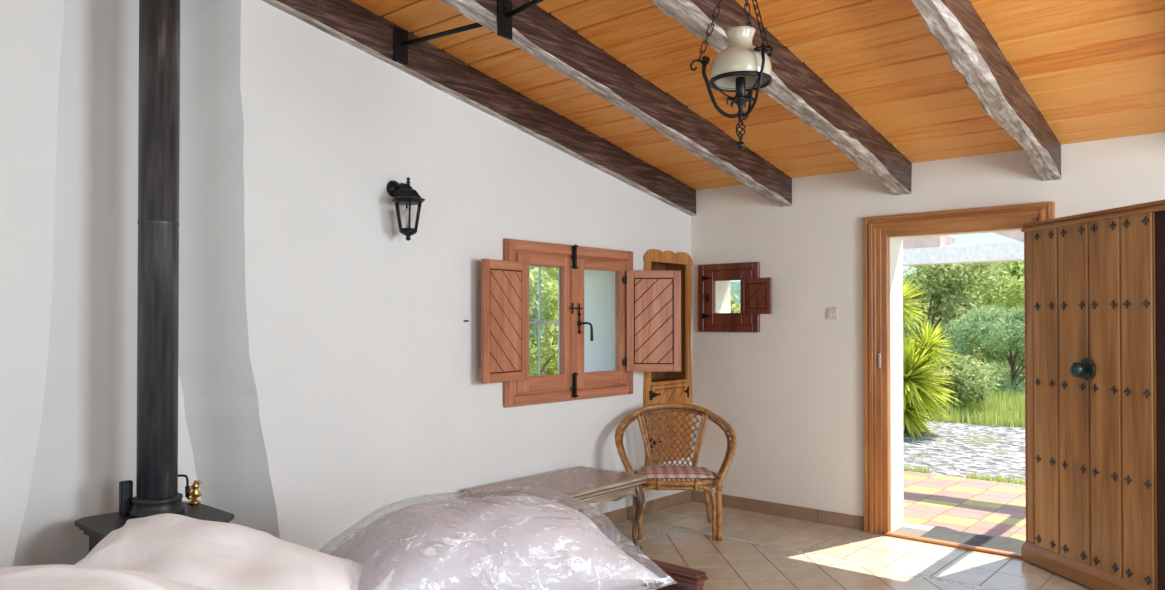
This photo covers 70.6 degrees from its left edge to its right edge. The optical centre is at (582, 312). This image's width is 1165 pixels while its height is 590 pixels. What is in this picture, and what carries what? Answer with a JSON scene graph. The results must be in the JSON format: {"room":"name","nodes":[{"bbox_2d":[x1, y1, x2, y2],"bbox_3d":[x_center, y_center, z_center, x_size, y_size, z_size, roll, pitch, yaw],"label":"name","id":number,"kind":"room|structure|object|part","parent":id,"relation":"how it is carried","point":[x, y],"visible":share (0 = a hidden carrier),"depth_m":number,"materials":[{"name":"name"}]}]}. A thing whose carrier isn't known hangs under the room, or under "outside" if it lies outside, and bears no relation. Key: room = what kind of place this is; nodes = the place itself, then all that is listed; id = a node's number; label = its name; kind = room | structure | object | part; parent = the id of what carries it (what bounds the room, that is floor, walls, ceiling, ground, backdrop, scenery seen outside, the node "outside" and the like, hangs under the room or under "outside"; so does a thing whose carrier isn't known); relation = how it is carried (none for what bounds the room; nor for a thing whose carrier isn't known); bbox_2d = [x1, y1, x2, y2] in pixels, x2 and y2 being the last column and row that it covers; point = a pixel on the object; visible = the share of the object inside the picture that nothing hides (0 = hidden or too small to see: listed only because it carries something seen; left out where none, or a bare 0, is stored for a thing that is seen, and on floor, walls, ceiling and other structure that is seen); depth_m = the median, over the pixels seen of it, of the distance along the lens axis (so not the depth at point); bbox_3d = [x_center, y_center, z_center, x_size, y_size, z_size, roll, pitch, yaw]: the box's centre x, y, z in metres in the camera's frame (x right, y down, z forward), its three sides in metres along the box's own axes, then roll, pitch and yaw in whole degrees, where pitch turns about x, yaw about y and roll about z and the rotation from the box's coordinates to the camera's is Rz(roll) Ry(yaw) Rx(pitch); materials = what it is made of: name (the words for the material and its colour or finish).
{"room":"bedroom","nodes":[
{"label":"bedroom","id":0,"kind":"room"},
{"bbox_2d":[0,0,690,567],"bbox_3d":[-1.684,-0.507,4.118,0.500,4.000,7.780,-1,-1,41],"label":"wall","id":1,"kind":"structure","parent":0,"point":[329,363],"depth_m":3.98,"materials":[{"name":"white paint"}]},
{"bbox_2d":[387,177,424,240],"bbox_3d":[-0.950,-0.552,4.413,0.217,0.341,0.192,-1,-1,41],"label":"wall lantern","id":2,"kind":"object","parent":1,"relation":"attached to","point":[403,193],"visible":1,"depth_m":4.38,"materials":[{"name":"black metal"}]},
{"bbox_3d":[-1.019,-0.673,4.475,0.033,0.092,0.092,-1,-1,41],"label":"wall plate","id":3,"kind":"part","parent":2,"relation":"part of","materials":[{"name":"black metal"}]},
{"bbox_3d":[-0.983,-0.657,4.443,0.114,0.084,0.048,-1,-1,41],"label":"arm","id":4,"kind":"part","parent":2,"relation":"part of","materials":[{"name":"black metal"}]},
{"bbox_3d":[-0.930,-0.523,4.396,0.051,0.071,0.052,-1,-1,41],"label":"bulb","id":5,"kind":"part","parent":2,"relation":"part of","materials":[{"name":"white glass"}]},
{"bbox_2d":[463,238,680,407],"bbox_3d":[-0.010,0.067,5.416,0.406,1.049,1.756,-1,-1,41],"label":"window","id":6,"kind":"structure","parent":1,"relation":"in","point":[647,302],"depth_m":5.51,"materials":[{"name":"brown wood"}]},
{"bbox_2d":[481,259,527,383],"bbox_3d":[-0.469,0.053,5.001,0.026,0.735,0.415,0,-1,35],"label":"shutter","id":7,"kind":"object","parent":6,"relation":"attached to","point":[504,284],"depth_m":4.98,"materials":[{"name":"brown wood"}]},
{"bbox_2d":[529,265,558,375],"bbox_3d":[-0.378,0.076,5.866,0.016,0.930,1.060,-1,-1,41],"label":"window grille","id":8,"kind":"object","parent":6,"relation":"in","point":[539,322],"visible":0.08,"depth_m":5.94,"materials":[{"name":"white paint"}]},
{"bbox_3d":[-0.256,0.068,5.357,0.054,0.876,0.512,-1,-1,41],"label":"sash","id":9,"kind":"part","parent":6,"relation":"part of","materials":[{"name":"brown wood"}]},
{"bbox_3d":[-0.074,0.070,5.582,0.090,1.046,1.291,-1,-1,41],"label":"frame","id":10,"kind":"part","parent":6,"relation":"part of","materials":[{"name":"brown wood"}]},
{"bbox_3d":[0.022,0.097,5.568,0.113,0.192,0.057,0,-1,-10],"label":"handle","id":11,"kind":"part","parent":6,"relation":"part of","materials":[{"name":"black metal"}]},
{"bbox_3d":[0.104,0.072,5.769,0.054,0.876,0.576,-1,-1,41],"label":"sash","id":12,"kind":"part","parent":6,"relation":"part of","materials":[{"name":"brown wood"}]},
{"bbox_2d":[626,270,680,371],"bbox_3d":[0.514,0.062,5.942,0.395,0.730,0.026,0,-1,0],"label":"shutter","id":13,"kind":"object","parent":6,"relation":"attached to","point":[653,297],"depth_m":5.93,"materials":[{"name":"brown wood"}]},
{"bbox_2d":[588,490,690,527],"bbox_3d":[-0.234,1.460,5.367,0.013,0.092,3.400,-1,-1,41],"label":"baseboard","id":14,"kind":"structure","parent":1,"relation":"attached to","point":[622,514],"depth_m":6.19,"materials":[{"name":"brown tile"}]},
{"bbox_2d":[643,249,692,465],"bbox_3d":[0.601,0.339,6.466,0.271,1.638,0.632,-1,-1,41],"label":"upper cabinet","id":15,"kind":"object","parent":1,"relation":"attached to","point":[658,387],"visible":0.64,"depth_m":6.51,"materials":[{"name":"brown wood"}]},
{"bbox_2d":[651,378,679,381],"bbox_3d":[0.587,0.547,6.479,0.200,0.022,0.510,-1,-1,41],"label":"shelf","id":16,"kind":"object","parent":15,"relation":"attached to","point":[652,379],"depth_m":6.54,"materials":[{"name":"brown wood"}]},
{"bbox_3d":[0.677,0.822,6.400,0.024,0.526,0.481,-1,-1,41],"label":"cabinet door","id":17,"kind":"part","parent":15,"relation":"part of","materials":[{"name":"brown wood"}]},
{"bbox_2d":[736,120,745,138],"bbox_3d":[0.582,-0.672,3.026,0.036,0.073,0.036,0,-1,8],"label":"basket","id":18,"kind":"object","parent":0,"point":[738,124],"depth_m":3.02,"materials":[{"name":"black metal"}]},
{"bbox_2d":[351,0,1164,189],"bbox_3d":[0.400,-1.793,2.124,6.280,1.609,8.060,-1,-1,41],"label":"ceiling","id":19,"kind":"structure","parent":0,"point":[1094,70],"depth_m":4.35,"materials":[{"name":"orange wood"}]},
{"bbox_2d":[262,0,695,215],"bbox_3d":[-1.582,-1.616,3.854,0.087,1.607,7.500,-1,-1,41],"label":"beam","id":20,"kind":"structure","parent":19,"relation":"attached to","point":[347,21],"depth_m":4.93,"materials":[{"name":"brown wood"}]},
{"bbox_2d":[394,23,482,64],"bbox_3d":[-0.713,-1.446,4.222,0.744,0.186,0.090,-1,-1,41],"label":"rod","id":21,"kind":"object","parent":20,"relation":"attached to","point":[401,43],"visible":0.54,"depth_m":4.42,"materials":[{"name":"black metal"}]},
{"bbox_3d":[-0.984,-1.443,4.458,0.016,0.186,0.090,-1,-1,41],"label":"fixing plate","id":22,"kind":"part","parent":21,"relation":"part of","materials":[{"name":"black metal"}]},
{"bbox_2d":[440,0,791,206],"bbox_3d":[-0.957,-1.621,3.309,0.114,1.607,7.500,-1,-1,41],"label":"beam","id":23,"kind":"structure","parent":19,"relation":"attached to","point":[535,31],"depth_m":4.62,"materials":[{"name":"brown wood"}]},
{"bbox_2d":[497,0,543,39],"bbox_3d":[-0.094,-1.415,3.648,0.747,0.233,0.090,-1,-1,41],"label":"rod","id":24,"kind":"object","parent":23,"relation":"attached to","point":[505,12],"visible":1,"depth_m":3.86,"materials":[{"name":"black metal"}]},
{"bbox_3d":[-0.366,-1.389,3.885,0.016,0.186,0.090,-1,-1,41],"label":"fixing plate","id":25,"kind":"part","parent":24,"relation":"part of","materials":[{"name":"black metal"}]},
{"bbox_2d":[690,0,772,148],"bbox_3d":[0.612,-1.091,3.049,0.317,0.982,0.297,-1,-1,41],"label":"pendant lamp","id":26,"kind":"object","parent":19,"relation":"hanging from","point":[742,67],"visible":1,"depth_m":2.99,"materials":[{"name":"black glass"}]},
{"bbox_3d":[0.503,-1.125,3.036,0.154,0.402,0.022,0,-1,4],"label":"chain","id":27,"kind":"part","parent":26,"relation":"part of","materials":[{"name":"black metal"}]},
{"bbox_3d":[0.484,-0.832,3.034,0.176,0.234,0.010,0,-1,4],"label":"arm","id":28,"kind":"part","parent":26,"relation":"part of","materials":[{"name":"black metal"}]},
{"bbox_3d":[0.582,-0.940,3.029,0.224,0.188,0.224,-1,-1,41],"label":"lamp shade","id":29,"kind":"part","parent":26,"relation":"part of","materials":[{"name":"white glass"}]},
{"bbox_3d":[0.631,-0.831,3.112,0.010,0.234,0.176,0,-1,31],"label":"arm","id":30,"kind":"part","parent":26,"relation":"part of","materials":[{"name":"black metal"}]},
{"bbox_3d":[0.622,-1.124,3.099,0.022,0.402,0.154,0,-1,31],"label":"chain","id":31,"kind":"part","parent":26,"relation":"part of","materials":[{"name":"black metal"}]},
{"bbox_3d":[0.623,-0.833,2.939,0.010,0.234,0.176,0,-1,-25],"label":"arm","id":32,"kind":"part","parent":26,"relation":"part of","materials":[{"name":"black metal"}]},
{"bbox_3d":[0.615,-1.125,2.959,0.022,0.402,0.154,0,-1,-25],"label":"chain","id":33,"kind":"part","parent":26,"relation":"part of","materials":[{"name":"black metal"}]},
{"bbox_2d":[652,0,911,194],"bbox_3d":[-0.311,-1.627,2.744,0.152,1.607,7.500,-1,-1,41],"label":"beam","id":34,"kind":"structure","parent":19,"relation":"attached to","point":[794,85],"depth_m":4.40,"materials":[{"name":"brown wood"}]},
{"bbox_2d":[910,0,1060,180],"bbox_3d":[0.356,-1.632,2.161,0.138,1.610,7.500,-1,-1,41],"label":"beam","id":35,"kind":"structure","parent":19,"relation":"attached to","point":[972,50],"depth_m":3.93,"materials":[{"name":"brown wood"}]},
{"bbox_2d":[598,501,1093,589],"bbox_3d":[0.400,1.532,2.090,6.280,0.120,8.060,-1,-1,41],"label":"floor","id":36,"kind":"structure","parent":0,"point":[756,550],"depth_m":5.03,"materials":[{"name":"beige tile"}]},
{"bbox_2d":[75,0,233,551],"bbox_3d":[-1.703,-0.155,3.330,0.543,3.280,0.475,-1,-1,41],"label":"wood stove","id":37,"kind":"object","parent":36,"relation":"on","point":[157,475],"visible":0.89,"depth_m":3.38,"materials":[{"name":"grey metal"}]},
{"bbox_3d":[-1.712,0.860,3.328,0.520,0.050,0.475,-1,-1,41],"label":"plate","id":38,"kind":"part","parent":37,"relation":"part of","materials":[{"name":"grey metal"}]},
{"bbox_3d":[-1.692,0.734,3.486,0.057,0.096,0.018,0,-1,0],"label":"damper handle","id":39,"kind":"part","parent":37,"relation":"part of","materials":[{"name":"black metal"}]},
{"bbox_2d":[187,480,201,503],"bbox_3d":[-1.704,0.787,3.611,0.056,0.100,0.055,0,-1,0],"label":"brass ornament","id":40,"kind":"object","parent":37,"relation":"on","point":[195,493],"visible":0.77,"depth_m":3.60,"materials":[{"name":"gold metal"}]},
{"bbox_2d":[463,466,647,550],"bbox_3d":[-0.142,1.263,4.976,0.570,0.473,1.030,-1,-1,41],"label":"coffee table","id":41,"kind":"object","parent":36,"relation":"on","point":[588,485],"visible":0.55,"depth_m":4.96,"materials":[{"name":"brown wood"}]},
{"bbox_3d":[0.342,1.286,5.171,0.086,0.430,0.086,-1,-1,41],"label":"leg","id":42,"kind":"part","parent":41,"relation":"part of","materials":[{"name":"beige wood"}]},
{"bbox_2d":[626,553,707,589],"bbox_3d":[-0.692,1.226,2.499,0.952,0.500,2.471,-1,-1,41],"label":"daybed","id":43,"kind":"object","parent":36,"relation":"on","point":[685,578],"visible":0.3,"depth_m":3.15,"materials":[{"name":"red wood"}]},
{"bbox_2d":[628,585,654,589],"bbox_3d":[-0.694,1.091,2.499,0.860,0.150,2.330,-1,-1,41],"label":"mattress","id":44,"kind":"object","parent":43,"relation":"on","point":[640,587],"visible":0.02,"depth_m":3.10,"materials":[{"name":"white fabric"}]},
{"bbox_2d":[0,564,210,589],"bbox_3d":[-1.113,0.694,1.734,0.622,0.305,0.498,0,-1,-6],"label":"cushion","id":45,"kind":"object","parent":44,"relation":"on","point":[54,576],"visible":1,"depth_m":1.74,"materials":[{"name":"white fabric"}]},
{"bbox_2d":[74,513,362,589],"bbox_3d":[-1.045,0.807,2.297,0.839,0.417,0.573,0,-1,0],"label":"cushion","id":46,"kind":"object","parent":44,"relation":"on","point":[213,555],"visible":0.85,"depth_m":2.30,"materials":[{"name":"white fabric"}]},
{"bbox_2d":[319,486,675,589],"bbox_3d":[-0.360,0.813,2.779,1.170,0.414,0.699,0,-1,-20],"label":"pillow","id":47,"kind":"object","parent":44,"relation":"on","point":[508,542],"visible":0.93,"depth_m":2.60,"materials":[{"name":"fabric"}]},
{"bbox_3d":[0.096,1.203,3.401,0.830,0.325,0.028,-1,-1,41],"label":"panel","id":48,"kind":"part","parent":43,"relation":"part of","materials":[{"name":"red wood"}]},
{"bbox_2d":[615,403,736,540],"bbox_3d":[0.635,1.082,5.695,0.827,0.864,0.552,0,-1,2],"label":"rattan armchair","id":49,"kind":"object","parent":36,"relation":"on","point":[657,472],"visible":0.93,"depth_m":5.70,"materials":[{"name":"wicker"}]},
{"bbox_3d":[0.635,1.149,5.679,0.616,0.064,0.508,0,-1,2],"label":"seat frame","id":50,"kind":"part","parent":49,"relation":"part of","materials":[{"name":"wicker"}]},
{"bbox_2d":[637,465,714,479],"bbox_3d":[0.634,1.099,5.670,0.514,0.045,0.400,0,-1,2],"label":"seat cushion","id":51,"kind":"object","parent":49,"relation":"on","point":[657,472],"depth_m":5.55,"materials":[{"name":"pink fabric"}]},
{"bbox_3d":[0.891,1.327,5.903,0.036,0.378,0.131,0,-1,39],"label":"leg","id":52,"kind":"part","parent":49,"relation":"part of","materials":[{"name":"wicker"}]},
{"bbox_3d":[0.969,0.962,5.612,0.076,0.322,0.212,0,-1,25],"label":"arm rod","id":53,"kind":"part","parent":49,"relation":"part of","materials":[{"name":"wicker"}]},
{"bbox_2d":[921,526,1024,552],"bbox_3d":[2.618,1.505,5.465,0.622,0.021,0.320,-1,-1,41],"label":"door mat","id":54,"kind":"object","parent":36,"relation":"on","point":[1005,543],"visible":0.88,"depth_m":5.46,"materials":[{"name":"black rubber"}]},
{"bbox_2d":[691,132,1164,531],"bbox_3d":[3.042,0.152,4.962,5.500,2.700,0.280,-1,-1,41],"label":"wall","id":55,"kind":"structure","parent":0,"point":[790,391],"depth_m":5.93,"materials":[{"name":"beige paint"}]},
{"bbox_2d":[698,262,771,331],"bbox_3d":[1.189,-0.115,6.375,0.120,0.536,0.679,1,-1,-44],"label":"window","id":56,"kind":"structure","parent":55,"relation":"in","point":[755,291],"depth_m":6.36,"materials":[{"name":"brown wood"}]},
{"bbox_3d":[1.145,-0.115,6.430,0.430,0.426,0.048,-1,-1,41],"label":"sash","id":57,"kind":"part","parent":56,"relation":"part of","materials":[{"name":"brown wood"}]},
{"bbox_2d":[740,277,771,313],"bbox_3d":[1.308,-0.123,6.212,0.020,0.272,0.280,1,-1,-41],"label":"shutter","id":58,"kind":"object","parent":56,"relation":"attached to","point":[755,292],"depth_m":6.20,"materials":[{"name":"brown wood"}]},
{"bbox_2d":[691,490,863,529],"bbox_3d":[1.418,1.469,6.172,1.442,0.092,0.013,-1,-1,41],"label":"baseboard","id":59,"kind":"structure","parent":55,"relation":"attached to","point":[791,511],"depth_m":6.08,"materials":[{"name":"brown tile"}]},
{"bbox_2d":[826,307,836,318],"bbox_3d":[1.778,0.006,5.873,0.082,0.082,0.013,-1,-1,41],"label":"light switch","id":60,"kind":"object","parent":55,"relation":"attached to","point":[831,313],"visible":1,"depth_m":5.87,"materials":[{"name":"beige plastic"}]},
{"bbox_2d":[863,199,1164,589],"bbox_3d":[2.591,0.418,4.917,0.477,2.167,1.981,0,-1,-27],"label":"door","id":61,"kind":"structure","parent":55,"relation":"in","point":[1094,282],"depth_m":4.53,"materials":[{"name":"wood"}]},
{"bbox_3d":[2.024,0.329,5.613,0.018,0.100,0.024,-1,-1,41],"label":"strike plate","id":62,"kind":"part","parent":61,"relation":"part of","materials":[{"name":"metal"}]},
{"bbox_3d":[2.399,0.422,5.320,1.167,2.167,0.082,-1,-1,41],"label":"frame","id":63,"kind":"part","parent":61,"relation":"part of","materials":[{"name":"brown wood"}]},
{"bbox_3d":[2.781,1.432,4.469,0.095,0.106,1.054,0,-1,-8],"label":"rail","id":64,"kind":"part","parent":61,"relation":"part of","materials":[{"name":"brown wood"}]},
{"bbox_3d":[2.761,0.312,4.496,0.026,0.124,0.122,0,-1,-8],"label":"knob","id":65,"kind":"part","parent":61,"relation":"part of","materials":[{"name":"green metal"}]},
{"label":"outside","id":66,"kind":"structure","parent":0,"visible":0},
{"bbox_2d":[731,277,991,328],"bbox_3d":[38.449,-0.816,80.086,160.000,10.210,40.000,-1,-1,41],"label":"hill","id":67,"kind":"structure","parent":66,"point":[735,286],"depth_m":112.24,"materials":[{"name":"green plant"}]},
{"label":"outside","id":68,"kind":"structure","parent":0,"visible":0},
{"bbox_2d":[903,420,1024,482],"bbox_3d":[3.679,1.642,11.375,18.000,0.059,5.600,-1,-1,41],"label":"cobblestone path","id":69,"kind":"structure","parent":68,"point":[964,454],"depth_m":9.81,"materials":[{"name":"grey stone"}]},
{"bbox_2d":[903,276,960,438],"bbox_3d":[4.404,0.595,11.175,1.475,2.368,1.487,0,-1,36],"label":"yucca plant","id":70,"kind":"object","parent":69,"relation":"on","point":[916,394],"visible":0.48,"depth_m":10.96,"materials":[{"name":"green plant"}]},
{"bbox_2d":[903,231,1023,265],"bbox_3d":[3.612,0.358,7.968,2.993,2.450,4.889,0,-1,-18],"label":"pergola","id":71,"kind":"object","parent":69,"relation":"on","point":[919,250],"visible":0.09,"depth_m":7.90,"materials":[{"name":"white paint"}]},
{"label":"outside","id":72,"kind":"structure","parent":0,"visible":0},
{"bbox_2d":[541,329,1024,395],"bbox_3d":[17.922,1.658,48.960,110.000,1.382,110.150,-1,-1,41],"label":"hillside","id":73,"kind":"structure","parent":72,"point":[556,329],"depth_m":22.47,"materials":[{"name":"soil"}]},
{"bbox_2d":[529,266,557,375],"bbox_3d":[-0.583,0.504,8.849,2.040,2.986,2.116,0,-1,-15],"label":"bush","id":74,"kind":"object","parent":73,"relation":"on","point":[549,286],"visible":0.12,"depth_m":8.39,"materials":[{"name":"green plant"}]},
{"bbox_2d":[530,270,557,371],"bbox_3d":[-0.400,0.048,12.412,3.360,3.981,4.126,0,-1,9],"label":"bush","id":75,"kind":"object","parent":73,"relation":"on","point":[556,277],"visible":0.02,"depth_m":12.41,"materials":[{"name":"green plant"}]},
{"bbox_2d":[731,292,739,312],"bbox_3d":[1.575,0.831,8.888,1.508,2.228,1.482,0,-1,-12],"label":"bush","id":76,"kind":"object","parent":73,"relation":"on","point":[735,308],"visible":0.02,"depth_m":8.64,"materials":[{"name":"green plant"}]},
{"bbox_2d":[903,262,999,345],"bbox_3d":[12.445,0.068,26.652,6.354,4.361,6.580,0,-1,-21],"label":"tree","id":77,"kind":"object","parent":73,"relation":"on","point":[911,303],"visible":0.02,"depth_m":25.68,"materials":[{"name":"green plant"}]},
{"bbox_2d":[919,354,1003,410],"bbox_3d":[6.169,1.391,13.522,1.611,1.409,1.584,-1,-1,41],"label":"round bush","id":78,"kind":"object","parent":73,"relation":"on","point":[966,376],"visible":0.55,"depth_m":13.12,"materials":[{"name":"green plant"}]},
{"bbox_2d":[903,262,1024,381],"bbox_3d":[7.750,0.293,18.990,4.322,3.735,4.240,0,-1,4],"label":"tree","id":79,"kind":"object","parent":73,"relation":"on","point":[943,279],"visible":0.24,"depth_m":17.87,"materials":[{"name":"green plant"}]},
{"bbox_2d":[904,385,1024,484],"bbox_3d":[4.531,1.459,12.238,8.376,0.478,8.089,-1,-1,41],"label":"grass","id":80,"kind":"structure","parent":73,"relation":"on","point":[1008,410],"depth_m":12.45,"materials":[{"name":"green plant"}]},
{"bbox_2d":[932,304,1024,395],"bbox_3d":[8.011,0.976,15.637,2.664,2.291,2.542,0,-1,38],"label":"bush","id":81,"kind":"object","parent":73,"relation":"on","point":[988,324],"visible":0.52,"depth_m":15.40,"materials":[{"name":"green plant"}]},
{"bbox_2d":[964,261,1024,377],"bbox_3d":[11.862,0.216,21.167,4.864,3.935,4.847,0,-1,-11],"label":"tree","id":82,"kind":"object","parent":73,"relation":"on","point":[1012,295],"visible":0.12,"depth_m":20.06,"materials":[{"name":"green plant"}]},
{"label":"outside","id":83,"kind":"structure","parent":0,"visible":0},
{"bbox_2d":[904,471,1025,540],"bbox_3d":[2.653,1.608,6.843,5.982,0.148,2.615,-1,-1,41],"label":"patio","id":84,"kind":"structure","parent":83,"point":[989,508],"depth_m":6.59,"materials":[{"name":"ceramic"}]}
]}

